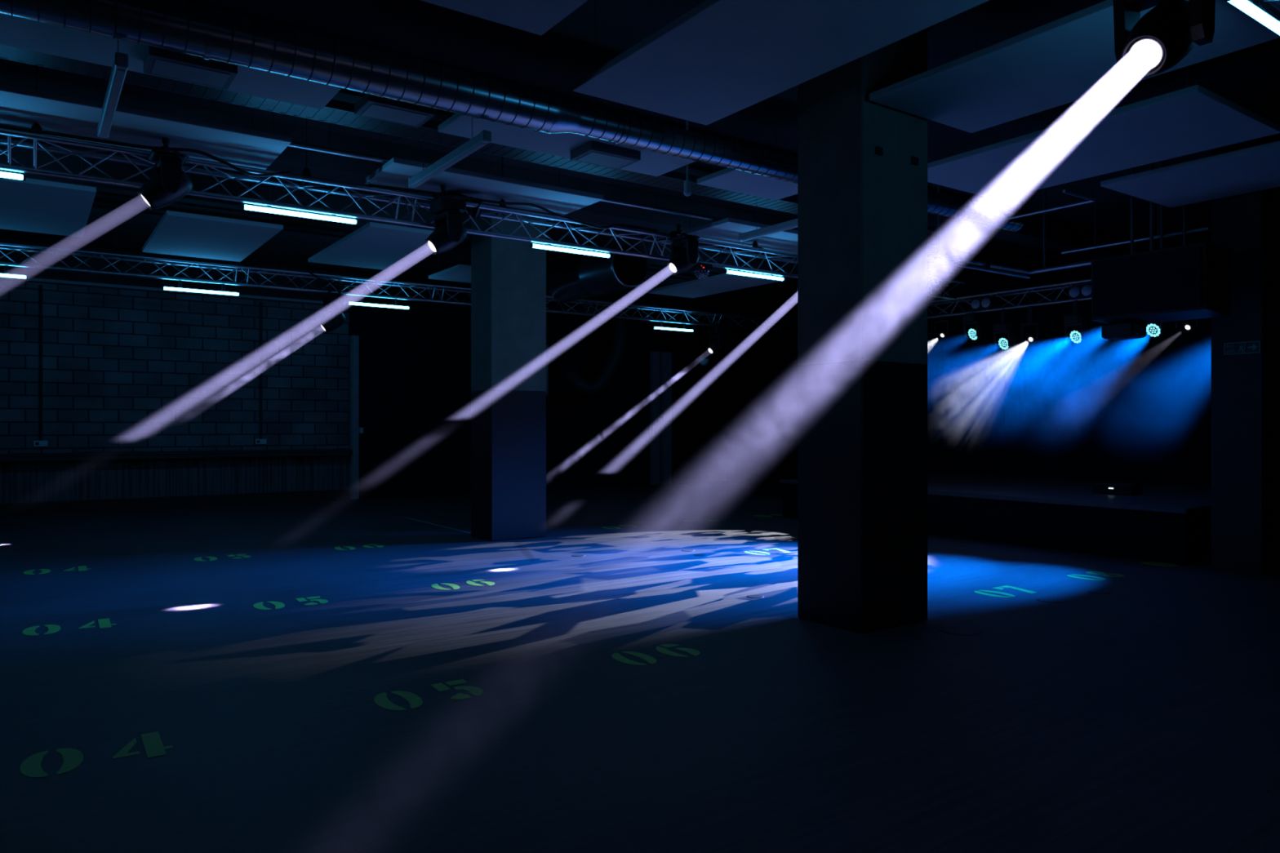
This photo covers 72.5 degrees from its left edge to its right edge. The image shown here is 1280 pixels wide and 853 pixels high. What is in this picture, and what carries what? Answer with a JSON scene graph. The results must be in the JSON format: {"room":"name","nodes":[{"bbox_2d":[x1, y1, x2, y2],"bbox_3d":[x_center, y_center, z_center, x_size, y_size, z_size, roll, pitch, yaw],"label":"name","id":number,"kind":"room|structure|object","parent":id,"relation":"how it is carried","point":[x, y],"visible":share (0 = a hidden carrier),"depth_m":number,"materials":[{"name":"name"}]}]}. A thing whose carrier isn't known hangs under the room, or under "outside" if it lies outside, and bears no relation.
{"room":"nightclub","nodes":[
{"label":"nightclub","id":0,"kind":"room"},
{"bbox_2d":[0,280,725,503],"bbox_3d":[-6.928,-0.775,17.238,22.500,4.550,0.230,0,0,-35],"label":"wall","id":1,"kind":"structure","parent":0,"point":[124,371],"depth_m":17.20,"materials":[{"name":"brick"}]},
{"bbox_2d":[33,284,48,446],"bbox_3d":[-10.169,-1.030,14.823,0.200,2.740,0.049,0,0,-35],"label":"conduit","id":2,"kind":"object","parent":1,"relation":"attached to","point":[36,443],"visible":1,"depth_m":14.81,"materials":[{"name":"white plastic"}]},
{"bbox_2d":[0,488,350,516],"bbox_3d":[-11.050,1.390,14.320,12.400,0.220,0.260,0,0,-35],"label":"baseboard","id":3,"kind":"structure","parent":1,"relation":"attached to","point":[11,509],"depth_m":15.87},
{"bbox_2d":[0,448,352,468],"bbox_3d":[-10.905,0.576,14.097,12.340,0.251,0.329,0,0,-35],"label":"shelf","id":4,"kind":"object","parent":1,"relation":"attached to","point":[74,456],"visible":1,"depth_m":15.62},
{"bbox_2d":[0,238,353,306],"bbox_3d":[-10.901,-2.745,14.064,12.350,0.610,0.450,0,0,-35],"label":"lighting truss","id":5,"kind":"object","parent":1,"relation":"attached to","point":[45,259],"depth_m":15.46,"materials":[{"name":"metal"}]},
{"bbox_2d":[255,302,266,444],"bbox_3d":[-7.306,-1.030,16.837,0.200,2.740,0.049,0,0,-35],"label":"conduit","id":6,"kind":"object","parent":1,"relation":"attached to","point":[260,441],"visible":1,"depth_m":16.82,"materials":[{"name":"white plastic"}]},
{"bbox_2d":[349,335,359,499],"bbox_3d":[-5.827,-0.185,17.810,0.160,3.330,0.160,0,0,-35],"label":"trim","id":7,"kind":"structure","parent":1,"relation":"attached to","point":[353,340],"depth_m":17.74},
{"bbox_2d":[546,344,548,395],"bbox_3d":[-2.678,-1.275,19.756,1.050,1.150,0.599,0,0,-35],"label":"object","id":8,"kind":"object","parent":1,"relation":"attached to","point":[547,346],"visible":0.19,"depth_m":19.80,"materials":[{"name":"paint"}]},
{"bbox_2d":[548,311,628,398],"bbox_3d":[-1.227,-1.635,20.249,1.729,2.005,1.379,0,0,-35],"label":"flexible hose","id":9,"kind":"object","parent":1,"relation":"attached to","point":[566,371],"visible":0.98,"depth_m":19.82,"materials":[{"name":"plastic"}]},
{"bbox_2d":[650,351,671,484],"bbox_3d":[0.538,-0.210,22.311,0.590,3.380,0.120,0,0,-35],"label":"column","id":10,"kind":"structure","parent":1,"relation":"attached to","point":[666,357],"depth_m":22.25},
{"bbox_2d":[0,481,1279,852],"bbox_3d":[-0.551,1.598,8.171,22.500,0.204,22.000,0,0,-35],"label":"floor","id":11,"kind":"structure","parent":0,"point":[1144,716],"depth_m":4.94,"materials":[{"name":"concrete"}]},
{"bbox_2d":[23,565,90,574],"bbox_3d":[-6.073,1.499,9.109,0.585,0.002,0.360,0,0,-34],"label":"floor number","id":12,"kind":"object","parent":11,"relation":"on","point":[82,567],"depth_m":9.11,"materials":[{"name":"green paint"}]},
{"bbox_2d":[22,617,116,635],"bbox_3d":[-4.261,1.499,6.532,0.585,0.002,0.360,0,0,-34],"label":"floor number","id":13,"kind":"object","parent":11,"relation":"on","point":[103,623],"depth_m":6.52,"materials":[{"name":"green paint"}]},
{"bbox_2d":[20,731,173,777],"bbox_3d":[-2.478,1.499,3.997,0.585,0.002,0.360,0,0,-34],"label":"floor number","id":14,"kind":"object","parent":11,"relation":"on","point":[31,766],"depth_m":3.98,"materials":[{"name":"green paint"}]},
{"bbox_2d":[194,553,250,561],"bbox_3d":[-4.776,1.499,9.988,0.580,0.002,0.360,0,0,-34],"label":"floor number","id":15,"kind":"object","parent":11,"relation":"on","point":[211,558],"depth_m":9.96,"materials":[{"name":"green paint"}]},
{"bbox_2d":[253,595,328,609],"bbox_3d":[-2.963,1.499,7.412,0.580,0.002,0.360,0,0,-34],"label":"floor number","id":16,"kind":"object","parent":11,"relation":"on","point":[278,605],"depth_m":7.39,"materials":[{"name":"green paint"}]},
{"bbox_2d":[373,679,483,711],"bbox_3d":[-1.180,1.499,4.876,0.580,0.002,0.360,0,0,-34],"label":"floor number","id":17,"kind":"object","parent":11,"relation":"on","point":[381,700],"depth_m":4.86,"materials":[{"name":"green paint"}]},
{"bbox_2d":[431,579,494,590],"bbox_3d":[-1.680,1.499,8.281,0.580,0.002,0.360,0,0,-34],"label":"floor number","id":18,"kind":"object","parent":11,"relation":"on","point":[437,586],"depth_m":8.26,"materials":[{"name":"green paint"}]},
{"bbox_2d":[471,208,546,541],"bbox_3d":[-1.786,-0.775,11.874,0.820,4.550,0.640,0,0,-35],"label":"concrete column","id":19,"kind":"structure","parent":11,"relation":"on","point":[508,276],"depth_m":11.62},
{"bbox_2d":[611,644,700,665],"bbox_3d":[0.103,1.499,5.745,0.580,0.002,0.360,0,0,-34],"label":"floor number","id":20,"kind":"object","parent":11,"relation":"on","point":[617,656],"depth_m":5.74,"materials":[{"name":"green paint"}]},
{"bbox_2d":[797,30,927,633],"bbox_3d":[1.736,-0.775,6.796,0.760,4.550,0.680,0,0,-35],"label":"concrete column","id":21,"kind":"structure","parent":11,"relation":"on","point":[862,162],"depth_m":6.55,"materials":[{"name":"concrete"}]},
{"bbox_2d":[779,471,1211,565],"bbox_3d":[6.237,1.190,13.434,5.260,0.620,6.200,0,0,-35],"label":"stage","id":22,"kind":"object","parent":11,"relation":"on","point":[1169,522],"visible":0.62,"depth_m":10.82,"materials":[{"name":"paint"}]},
{"bbox_2d":[1092,482,1142,496],"bbox_3d":[6.196,0.810,11.351,0.305,0.140,0.500,0,0,-35],"label":"box","id":23,"kind":"object","parent":22,"relation":"on","point":[1106,488],"visible":1,"depth_m":11.22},
{"bbox_2d":[973,585,1036,597],"bbox_3d":[3.314,1.499,7.921,0.575,0.002,0.360,0,0,-34],"label":"floor number","id":24,"kind":"object","parent":11,"relation":"on","point":[1005,586],"depth_m":7.90,"materials":[{"name":"green paint"}]},
{"bbox_2d":[1066,571,1124,580],"bbox_3d":[4.574,1.499,8.774,0.578,0.002,0.360,0,0,-34],"label":"floor number","id":25,"kind":"object","parent":11,"relation":"on","point":[1089,572],"depth_m":8.76,"materials":[{"name":"green paint"}]},
{"bbox_2d":[0,0,1279,313],"bbox_3d":[-0.551,-3.150,8.171,22.500,0.200,22.000,0,0,-35],"label":"ceiling","id":26,"kind":"structure","parent":0,"point":[555,60],"depth_m":8.92,"materials":[{"name":"black paint"}]},
{"bbox_2d":[31,65,50,146],"bbox_3d":[-4.660,-2.623,6.747,0.115,0.854,0.349,0,0,-16],"label":"hanger","id":27,"kind":"object","parent":26,"relation":"hanging from","point":[36,126],"visible":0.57,"depth_m":6.74,"materials":[{"name":"paint"}]},
{"bbox_2d":[0,127,964,300],"bbox_3d":[-0.753,-2.085,9.496,13.706,0.280,0.340,0,0,-35],"label":"lighting truss","id":28,"kind":"object","parent":27,"relation":"hanging from","point":[11,133],"visible":0.74,"depth_m":8.11,"materials":[{"name":"metal"}]},
{"bbox_2d":[0,171,25,181],"bbox_3d":[-5.126,-1.921,6.420,1.000,0.071,0.048,0,0,-35],"label":"tube","id":29,"kind":"object","parent":28,"relation":"attached to","point":[4,175],"visible":1,"depth_m":6.65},
{"bbox_2d":[0,124,290,177],"bbox_3d":[-4.464,-2.219,6.697,3.405,0.157,0.063,0,0,-35],"label":"power cable","id":30,"kind":"object","parent":28,"relation":"on","point":[2,126],"visible":1,"depth_m":6.99,"materials":[{"name":"black rubber"}]},
{"bbox_2d":[136,137,192,210],"bbox_3d":[-3.814,-2.034,7.017,0.400,0.619,0.334,0,0,-35],"label":"light","id":31,"kind":"object","parent":28,"relation":"attached to","point":[170,183],"visible":1,"depth_m":6.92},
{"bbox_2d":[241,204,358,224],"bbox_3d":[-3.049,-1.921,7.881,1.000,0.071,0.048,0,0,-35],"label":"tube","id":32,"kind":"object","parent":28,"relation":"attached to","point":[268,209],"visible":1,"depth_m":7.85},
{"bbox_2d":[424,184,466,255],"bbox_3d":[-1.863,-1.989,8.389,0.405,0.709,0.333,0,0,-35],"label":"light","id":33,"kind":"object","parent":28,"relation":"attached to","point":[449,232],"visible":1,"depth_m":8.29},
{"bbox_2d":[446,191,484,221],"bbox_3d":[-1.770,-2.220,8.773,0.396,0.307,0.233,0,0,-1],"label":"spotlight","id":34,"kind":"object","parent":28,"relation":"on","point":[475,212],"visible":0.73,"depth_m":8.70,"materials":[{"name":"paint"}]},
{"bbox_2d":[368,183,657,231],"bbox_3d":[-1.149,-2.229,9.021,3.301,0.158,0.061,0,0,-35],"label":"power cable","id":35,"kind":"object","parent":28,"relation":"on","point":[369,184],"visible":1,"depth_m":8.91,"materials":[{"name":"black rubber"}]},
{"bbox_2d":[529,243,611,257],"bbox_3d":[-0.742,-1.921,9.503,1.000,0.071,0.048,0,0,-35],"label":"tube","id":36,"kind":"object","parent":28,"relation":"attached to","point":[548,246],"visible":1,"depth_m":9.47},
{"bbox_2d":[666,224,700,275],"bbox_3d":[0.494,-2.036,10.037,0.407,0.614,0.334,0,0,-35],"label":"light","id":37,"kind":"object","parent":28,"relation":"hanging from","point":[682,260],"visible":1,"depth_m":9.94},
{"bbox_2d":[691,262,712,278],"bbox_3d":[0.747,-1.874,10.550,0.200,0.172,0.186,0,0,-35],"label":"light","id":38,"kind":"object","parent":28,"relation":"hanging from","point":[701,270],"visible":1,"depth_m":10.48,"materials":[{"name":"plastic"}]},
{"bbox_2d":[724,269,785,280],"bbox_3d":[1.458,-1.921,11.051,1.000,0.071,0.048,0,0,-35],"label":"tube","id":39,"kind":"object","parent":28,"relation":"attached to","point":[738,272],"visible":1,"depth_m":11.02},
{"bbox_2d":[0,146,96,237],"bbox_3d":[-6.877,-2.700,9.326,1.680,0.700,2.570,0,0,-35],"label":"raft","id":40,"kind":"object","parent":26,"relation":"hanging from","point":[30,205],"visible":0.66,"depth_m":9.31,"materials":[{"name":"paint"}]},
{"bbox_2d":[97,40,128,137],"bbox_3d":[-3.461,-2.572,5.720,0.068,0.956,1.540,0,0,-35],"label":"light","id":41,"kind":"object","parent":26,"relation":"hanging from","point":[121,62],"visible":0.98,"depth_m":5.52,"materials":[{"name":"white plastic"}]},
{"bbox_2d":[100,68,124,136],"bbox_3d":[-3.461,-2.097,5.720,0.040,0.006,1.420,0,0,-35],"label":"diffuser","id":42,"kind":"object","parent":41,"relation":"attached to","point":[117,78],"depth_m":5.62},
{"bbox_2d":[111,201,122,257],"bbox_3d":[-7.121,-2.678,11.863,0.115,0.744,0.349,0,0,-16],"label":"hanger","id":43,"kind":"object","parent":26,"relation":"hanging from","point":[115,249],"visible":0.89,"depth_m":11.86,"materials":[{"name":"paint"}]},
{"bbox_2d":[0,241,797,333],"bbox_3d":[-3.279,-2.195,14.565,16.206,0.280,0.340,0,0,-35],"label":"lighting truss","id":44,"kind":"object","parent":43,"relation":"hanging from","point":[14,246],"visible":0.94,"depth_m":13.27,"materials":[{"name":"metal"}]},
{"bbox_2d":[0,265,27,279],"bbox_3d":[-8.332,-1.986,11.012,1.000,0.161,0.048,0,0,-35],"label":"tube","id":45,"kind":"object","parent":44,"relation":"attached to","point":[6,274],"visible":1,"depth_m":11.18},
{"bbox_2d":[162,280,239,296],"bbox_3d":[-6.254,-1.986,12.473,1.000,0.161,0.048,0,0,-35],"label":"tube","id":46,"kind":"object","parent":44,"relation":"attached to","point":[180,282],"visible":1,"depth_m":12.45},
{"bbox_2d":[244,263,387,286],"bbox_3d":[-4.856,-2.287,13.252,2.106,0.246,0.059,0,0,-35],"label":"power cable","id":47,"kind":"object","parent":44,"relation":"on","point":[279,264],"visible":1,"depth_m":13.19,"materials":[{"name":"black rubber"}]},
{"bbox_2d":[319,284,346,333],"bbox_3d":[-4.760,-1.823,13.529,0.404,0.760,0.334,0,0,-35],"label":"light","id":48,"kind":"object","parent":44,"relation":"hanging from","point":[335,318],"visible":1,"depth_m":13.43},
{"bbox_2d":[346,296,410,309],"bbox_3d":[-4.160,-1.986,13.945,1.000,0.161,0.048,0,0,-35],"label":"tube","id":49,"kind":"object","parent":44,"relation":"attached to","point":[361,303],"visible":1,"depth_m":13.92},
{"bbox_2d":[652,321,693,332],"bbox_3d":[0.666,-1.986,17.340,1.000,0.161,0.048,0,0,-35],"label":"tube","id":50,"kind":"object","parent":44,"relation":"attached to","point":[662,327],"visible":1,"depth_m":17.31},
{"bbox_2d":[706,319,725,355],"bbox_3d":[1.560,-1.837,17.971,0.408,0.732,0.332,0,0,-35],"label":"light","id":51,"kind":"object","parent":44,"relation":"hanging from","point":[716,345],"visible":1,"depth_m":17.88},
{"bbox_2d":[0,83,291,169],"bbox_3d":[-4.283,-2.700,6.872,2.700,0.700,1.030,0,0,-35],"label":"raft","id":52,"kind":"object","parent":26,"relation":"hanging from","point":[21,107],"visible":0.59,"depth_m":6.87,"materials":[{"name":"paint"}]},
{"bbox_2d":[0,0,341,109],"bbox_3d":[-4.223,-2.700,4.787,5.000,0.700,0.630,0,0,-35],"label":"raft","id":53,"kind":"object","parent":26,"relation":"hanging from","point":[15,31],"visible":0.6,"depth_m":5.51,"materials":[{"name":"paint"}]},
{"bbox_2d":[143,45,237,89],"bbox_3d":[-2.896,-2.311,5.629,0.500,0.079,0.340,0,0,-35],"label":"box","id":54,"kind":"object","parent":53,"relation":"attached to","point":[164,63],"visible":0.85,"depth_m":5.57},
{"bbox_2d":[151,58,230,87],"bbox_3d":[-2.896,-2.273,5.629,0.420,0.004,0.260,0,0,-35],"label":"grille","id":55,"kind":"object","parent":54,"relation":"attached to","point":[160,67],"depth_m":5.61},
{"bbox_2d":[142,209,283,262],"bbox_3d":[-5.477,-2.700,11.081,1.230,0.700,2.530,0,0,-35],"label":"raft","id":56,"kind":"object","parent":26,"relation":"hanging from","point":[176,233],"visible":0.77,"depth_m":10.79,"materials":[{"name":"paint"}]},
{"bbox_2d":[307,192,434,270],"bbox_3d":[-3.507,-2.700,11.678,1.100,0.700,2.740,0,0,-35],"label":"raft","id":57,"kind":"object","parent":26,"relation":"hanging from","point":[376,246],"visible":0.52,"depth_m":11.48,"materials":[{"name":"paint"}]},
{"bbox_2d":[354,9,435,127],"bbox_3d":[-1.824,-2.683,6.505,0.500,0.734,0.340,0,0,-35],"label":"box","id":58,"kind":"object","parent":26,"relation":"hanging from","point":[371,106],"visible":0.83,"depth_m":6.44,"materials":[{"name":"paint"}]},
{"bbox_2d":[361,103,428,125],"bbox_3d":[-1.824,-2.318,6.505,0.420,0.004,0.260,0,0,-35],"label":"grille","id":59,"kind":"object","parent":58,"relation":"attached to","point":[378,111],"depth_m":6.49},
{"bbox_2d":[408,25,491,188],"bbox_3d":[-1.563,-2.572,7.055,0.068,0.956,1.540,0,0,-35],"label":"light","id":60,"kind":"object","parent":26,"relation":"hanging from","point":[483,138],"visible":0.92,"depth_m":6.89,"materials":[{"name":"white plastic"}]},
{"bbox_2d":[412,142,486,186],"bbox_3d":[-1.563,-2.097,7.055,0.040,0.006,1.420,0,0,-35],"label":"diffuser","id":61,"kind":"object","parent":60,"relation":"attached to","point":[473,147],"depth_m":6.98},
{"bbox_2d":[428,224,471,283],"bbox_3d":[-2.546,-2.700,13.736,1.160,0.700,1.200,0,0,-35],"label":"raft","id":62,"kind":"object","parent":26,"relation":"hanging from","point":[459,273],"visible":0.37,"depth_m":13.52,"materials":[{"name":"paint"}]},
{"bbox_2d":[364,133,603,215],"bbox_3d":[-1.522,-2.700,8.753,2.220,0.700,0.830,0,0,-35],"label":"raft","id":63,"kind":"object","parent":26,"relation":"hanging from","point":[396,172],"visible":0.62,"depth_m":8.58,"materials":[{"name":"paint"}]},
{"bbox_2d":[421,0,587,35],"bbox_3d":[-0.970,-2.700,3.499,2.640,0.700,2.440,0,0,-35],"label":"raft","id":64,"kind":"object","parent":26,"relation":"hanging from","point":[535,16],"visible":1,"depth_m":4.93,"materials":[{"name":"paint"}]},
{"bbox_2d":[288,122,723,221],"bbox_3d":[-2.091,-2.734,8.188,14.000,0.633,0.048,0,0,-35],"label":"conduit","id":65,"kind":"object","parent":26,"relation":"hanging from","point":[296,144],"visible":0.2,"depth_m":8.00,"materials":[{"name":"metal"}]},
{"bbox_2d":[0,0,1024,231],"bbox_3d":[-1.321,-2.643,6.223,14.000,0.813,0.326,0,0,-35],"label":"ventilation duct","id":66,"kind":"object","parent":26,"relation":"hanging from","point":[206,30],"visible":0.8,"depth_m":5.83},
{"bbox_2d":[437,25,695,176],"bbox_3d":[-0.554,-2.700,7.349,2.170,0.700,0.600,0,0,-35],"label":"raft","id":67,"kind":"object","parent":26,"relation":"hanging from","point":[559,144],"visible":0.54,"depth_m":7.21,"materials":[{"name":"paint"}]},
{"bbox_2d":[570,140,640,169],"bbox_3d":[-0.294,-2.311,7.458,0.500,0.079,0.340,0,0,-35],"label":"box","id":68,"kind":"object","parent":67,"relation":"attached to","point":[594,153],"visible":1,"depth_m":7.38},
{"bbox_2d":[576,151,634,168],"bbox_3d":[-0.294,-2.273,7.458,0.420,0.004,0.260,0,0,-35],"label":"grille","id":69,"kind":"object","parent":68,"relation":"attached to","point":[599,158],"depth_m":7.44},
{"bbox_2d":[546,240,648,302],"bbox_3d":[-0.844,-2.635,14.933,0.720,0.830,2.400,0,0,-35],"label":"duct","id":70,"kind":"object","parent":26,"relation":"hanging from","point":[586,276],"visible":0.89,"depth_m":14.53,"materials":[{"name":"metal"}]},
{"bbox_2d":[683,120,691,196],"bbox_3d":[0.430,-2.567,7.907,0.072,0.966,0.072,0,0,-35],"label":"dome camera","id":71,"kind":"object","parent":26,"relation":"hanging from","point":[687,192],"visible":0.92,"depth_m":7.88,"materials":[{"name":"white plastic"}]},
{"bbox_2d":[646,248,785,297],"bbox_3d":[1.229,-2.700,14.722,1.050,0.700,2.370,0,0,-35],"label":"raft","id":72,"kind":"object","parent":26,"relation":"hanging from","point":[723,282],"visible":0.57,"depth_m":14.62,"materials":[{"name":"paint"}]},
{"bbox_2d":[676,195,797,253],"bbox_3d":[1.551,-2.700,11.006,2.000,0.700,0.980,0,0,-35],"label":"raft","id":73,"kind":"object","parent":26,"relation":"hanging from","point":[726,230],"visible":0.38,"depth_m":10.72,"materials":[{"name":"paint"}]},
{"bbox_2d":[697,111,797,199],"bbox_3d":[1.149,-2.700,8.535,1.060,0.700,0.580,0,0,-35],"label":"raft","id":74,"kind":"object","parent":26,"relation":"hanging from","point":[727,179],"visible":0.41,"depth_m":8.47,"materials":[{"name":"paint"}]},
{"bbox_2d":[737,200,797,241],"bbox_3d":[1.578,-2.572,9.264,0.068,0.956,1.540,0,0,-35],"label":"light","id":75,"kind":"object","parent":26,"relation":"hanging from","point":[792,224],"visible":0.49,"depth_m":9.49,"materials":[{"name":"white plastic"}]},
{"bbox_2d":[742,226,797,240],"bbox_3d":[1.578,-2.097,9.264,0.040,0.006,1.420,0,0,-35],"label":"diffuser","id":76,"kind":"object","parent":75,"relation":"attached to","point":[780,228],"depth_m":9.50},
{"bbox_2d":[572,0,989,124],"bbox_3d":[0.850,-2.700,5.293,1.220,0.700,2.880,0,0,-35],"label":"raft","id":77,"kind":"object","parent":26,"relation":"hanging from","point":[718,60],"visible":1,"depth_m":5.44,"materials":[{"name":"paint"}]},
{"bbox_2d":[1003,189,1096,220],"bbox_3d":[4.104,-2.667,9.112,0.597,0.767,1.016,0,0,-35],"label":"conduit","id":78,"kind":"object","parent":26,"relation":"hanging from","point":[1090,199],"visible":0.95,"depth_m":9.09,"materials":[{"name":"metal"}]},
{"bbox_2d":[927,155,1209,278],"bbox_3d":[4.513,-2.443,9.424,2.226,1.213,2.065,0,0,-35],"label":"frame","id":79,"kind":"object","parent":26,"relation":"hanging from","point":[986,265],"visible":0.54,"depth_m":10.22,"materials":[{"name":"metal"}]},
{"bbox_2d":[869,0,1279,133],"bbox_3d":[2.842,-2.700,5.667,1.230,0.700,2.400,0,0,-35],"label":"raft","id":80,"kind":"object","parent":26,"relation":"hanging from","point":[1072,57],"visible":0.87,"depth_m":5.78,"materials":[{"name":"paint"}]},
{"bbox_2d":[927,46,1279,199],"bbox_3d":[3.797,-2.700,7.586,1.500,0.700,2.520,0,0,-35],"label":"raft","id":81,"kind":"object","parent":26,"relation":"hanging from","point":[1193,119],"visible":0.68,"depth_m":7.29,"materials":[{"name":"paint"}]},
{"bbox_2d":[1061,161,1208,253],"bbox_3d":[5.557,-2.568,9.899,0.030,0.964,1.600,0,0,-35],"label":"bar","id":82,"kind":"object","parent":26,"relation":"hanging from","point":[1204,228],"visible":0.69,"depth_m":9.84,"materials":[{"name":"metal"}]},
{"bbox_2d":[1090,162,1231,340],"bbox_3d":[5.432,-2.005,9.151,0.625,2.090,1.120,0,0,-35],"label":"projector","id":83,"kind":"object","parent":26,"relation":"hanging from","point":[1132,291],"visible":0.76,"depth_m":8.91,"materials":[{"name":"paint"}]},
{"bbox_2d":[1093,245,1201,316],"bbox_3d":[5.184,-1.475,8.977,0.020,0.590,1.060,0,0,-35],"label":"grille","id":84,"kind":"object","parent":83,"relation":"attached to","point":[1166,280],"depth_m":8.94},
{"bbox_2d":[1100,140,1279,207],"bbox_3d":[5.819,-2.700,7.944,1.460,0.700,2.500,0,0,-35],"label":"raft","id":85,"kind":"object","parent":26,"relation":"hanging from","point":[1255,168],"visible":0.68,"depth_m":8.33,"materials":[{"name":"paint"}]},
{"bbox_2d":[725,302,934,486],"bbox_3d":[8.733,-0.775,14.700,0.200,4.550,22.000,0,0,-35],"label":"wall","id":86,"kind":"structure","parent":0,"point":[762,366],"depth_m":22.45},
{"bbox_2d":[0,67,1020,284],"bbox_3d":[-1.960,-2.850,10.175,22.500,0.400,0.500,0,0,-35],"label":"ceiling beam","id":87,"kind":"structure","parent":86,"relation":"attached to","point":[321,165],"depth_m":9.55,"materials":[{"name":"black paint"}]},
{"bbox_2d":[332,88,1147,259],"bbox_3d":[-0.637,-2.875,8.293,22.500,0.350,0.400,0,0,-35],"label":"ceiling beam","id":88,"kind":"structure","parent":86,"relation":"attached to","point":[1061,235],"depth_m":12.29,"materials":[{"name":"black paint"}]},
{"bbox_2d":[0,44,937,234],"bbox_3d":[-2.042,-2.600,7.336,14.100,0.200,0.350,0,0,-35],"label":"duct","id":89,"kind":"object","parent":88,"relation":"hanging from","point":[335,112],"visible":0.39,"depth_m":7.24,"materials":[{"name":"metal"}]},
{"bbox_2d":[927,227,1211,484],"bbox_3d":[6.856,-1.055,15.642,0.151,3.870,9.100,0,0,-35],"label":"stage curtain","id":90,"kind":"object","parent":86,"relation":"hanging from","point":[1096,407],"visible":0.46,"depth_m":15.00,"materials":[{"name":"paint"}]},
{"bbox_2d":[927,278,1091,319],"bbox_3d":[5.436,-1.915,13.478,0.340,0.280,7.206,0,0,-35],"label":"lighting truss","id":91,"kind":"object","parent":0,"point":[1063,285],"visible":0.3,"depth_m":13.17,"materials":[{"name":"metal"}]},
{"bbox_2d":[933,316,959,338],"bbox_3d":[5.064,-1.620,14.320,0.420,0.379,0.260,0,0,-35],"label":"light","id":92,"kind":"object","parent":91,"relation":"hanging from","point":[953,326],"visible":1,"depth_m":14.24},
{"bbox_2d":[962,311,985,340],"bbox_3d":[5.287,-1.583,13.777,0.304,0.454,0.300,0,0,-21],"label":"light","id":93,"kind":"object","parent":91,"relation":"hanging from","point":[975,333],"visible":1,"depth_m":13.71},
{"bbox_2d":[970,296,994,311],"bbox_3d":[5.283,-1.900,13.496,0.129,0.180,0.360,0,0,-35],"label":"twin blinder","id":94,"kind":"object","parent":91,"relation":"attached to","point":[983,303],"visible":1,"depth_m":13.45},
{"bbox_2d":[992,308,1016,350],"bbox_3d":[5.591,-1.487,13.347,0.304,0.645,0.300,0,0,-25],"label":"light","id":95,"kind":"object","parent":91,"relation":"hanging from","point":[1006,342],"visible":1,"depth_m":13.29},
{"bbox_2d":[1021,306,1047,342],"bbox_3d":[5.947,-1.524,13.071,0.427,0.571,0.260,0,0,-35],"label":"light","id":96,"kind":"object","parent":91,"relation":"hanging from","point":[1039,331],"visible":1,"depth_m":12.97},
{"bbox_2d":[1063,298,1088,343],"bbox_3d":[6.235,-1.493,12.430,0.304,0.634,0.300,0,0,-24],"label":"light","id":97,"kind":"object","parent":91,"relation":"hanging from","point":[1077,335],"visible":1,"depth_m":12.38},
{"bbox_2d":[1068,283,1091,299],"bbox_3d":[6.180,-1.890,12.220,0.129,0.180,0.360,0,0,-35],"label":"twin blinder","id":98,"kind":"object","parent":91,"relation":"attached to","point":[1079,291],"visible":0.91,"depth_m":12.21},
{"bbox_2d":[1069,286,1079,297],"bbox_3d":[6.088,-1.890,12.263,0.028,0.150,0.150,0,0,-35],"label":"lamp","id":99,"kind":"object","parent":98,"relation":"attached to","point":[1073,291],"depth_m":12.25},
{"bbox_2d":[1081,284,1091,295],"bbox_3d":[6.190,-1.890,12.119,0.028,0.150,0.150,0,0,-35],"label":"lamp","id":100,"kind":"object","parent":98,"relation":"attached to","point":[1086,289],"depth_m":12.11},
{"bbox_2d":[1146,321,1166,337],"bbox_3d":[6.822,-1.495,11.584,0.312,0.630,0.308,0,0,-35],"label":"light","id":101,"kind":"object","parent":91,"relation":"hanging from","point":[1157,329],"visible":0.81,"depth_m":11.53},
{"bbox_2d":[1175,317,1211,331],"bbox_3d":[7.182,-1.515,11.301,0.412,0.589,0.296,0,0,-35],"label":"light","id":102,"kind":"object","parent":91,"relation":"hanging from","point":[1190,325],"visible":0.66,"depth_m":11.20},
{"bbox_2d":[1211,133,1279,575],"bbox_3d":[8.551,-0.775,6.051,0.550,4.550,8.060,0,0,-35],"label":"wall","id":103,"kind":"structure","parent":0,"point":[1246,388],"depth_m":8.96,"materials":[{"name":"paint"}]},
{"bbox_2d":[1223,340,1261,355],"bbox_3d":[6.166,-0.805,8.945,0.019,0.124,0.330,0,0,-35],"label":"exit sign","id":104,"kind":"object","parent":103,"relation":"attached to","point":[1246,347],"visible":1,"depth_m":8.93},
{"bbox_2d":[1227,0,1279,34],"bbox_3d":[3.577,-2.115,4.643,7.606,0.280,0.340,0,0,-35],"label":"lighting truss","id":105,"kind":"object","parent":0,"point":[1264,5],"visible":0.44,"depth_m":4.58,"materials":[{"name":"metal"}]},
{"bbox_2d":[1113,0,1215,78],"bbox_3d":[2.127,-1.760,3.567,0.406,0.716,0.334,0,0,-35],"label":"light","id":106,"kind":"object","parent":105,"relation":"hanging from","point":[1149,45],"visible":1,"depth_m":3.47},
{"bbox_2d":[1224,0,1279,35],"bbox_3d":[3.052,-1.952,4.213,1.000,0.071,0.048,0,0,-35],"label":"tube","id":107,"kind":"object","parent":105,"relation":"attached to","point":[1246,6],"visible":1,"depth_m":4.08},
{"bbox_3d":[-9.834,-0.775,1.641,0.200,4.550,22.000,0,0,-35],"label":"wall","id":108,"kind":"structure","parent":0,"visible":0},
{"bbox_2d":[0,276,353,306],"bbox_3d":[-10.771,-2.425,13.880,12.350,0.050,0.040,0,0,-35],"label":"trim","id":109,"kind":"structure","parent":108,"relation":"attached to","point":[33,279],"depth_m":15.33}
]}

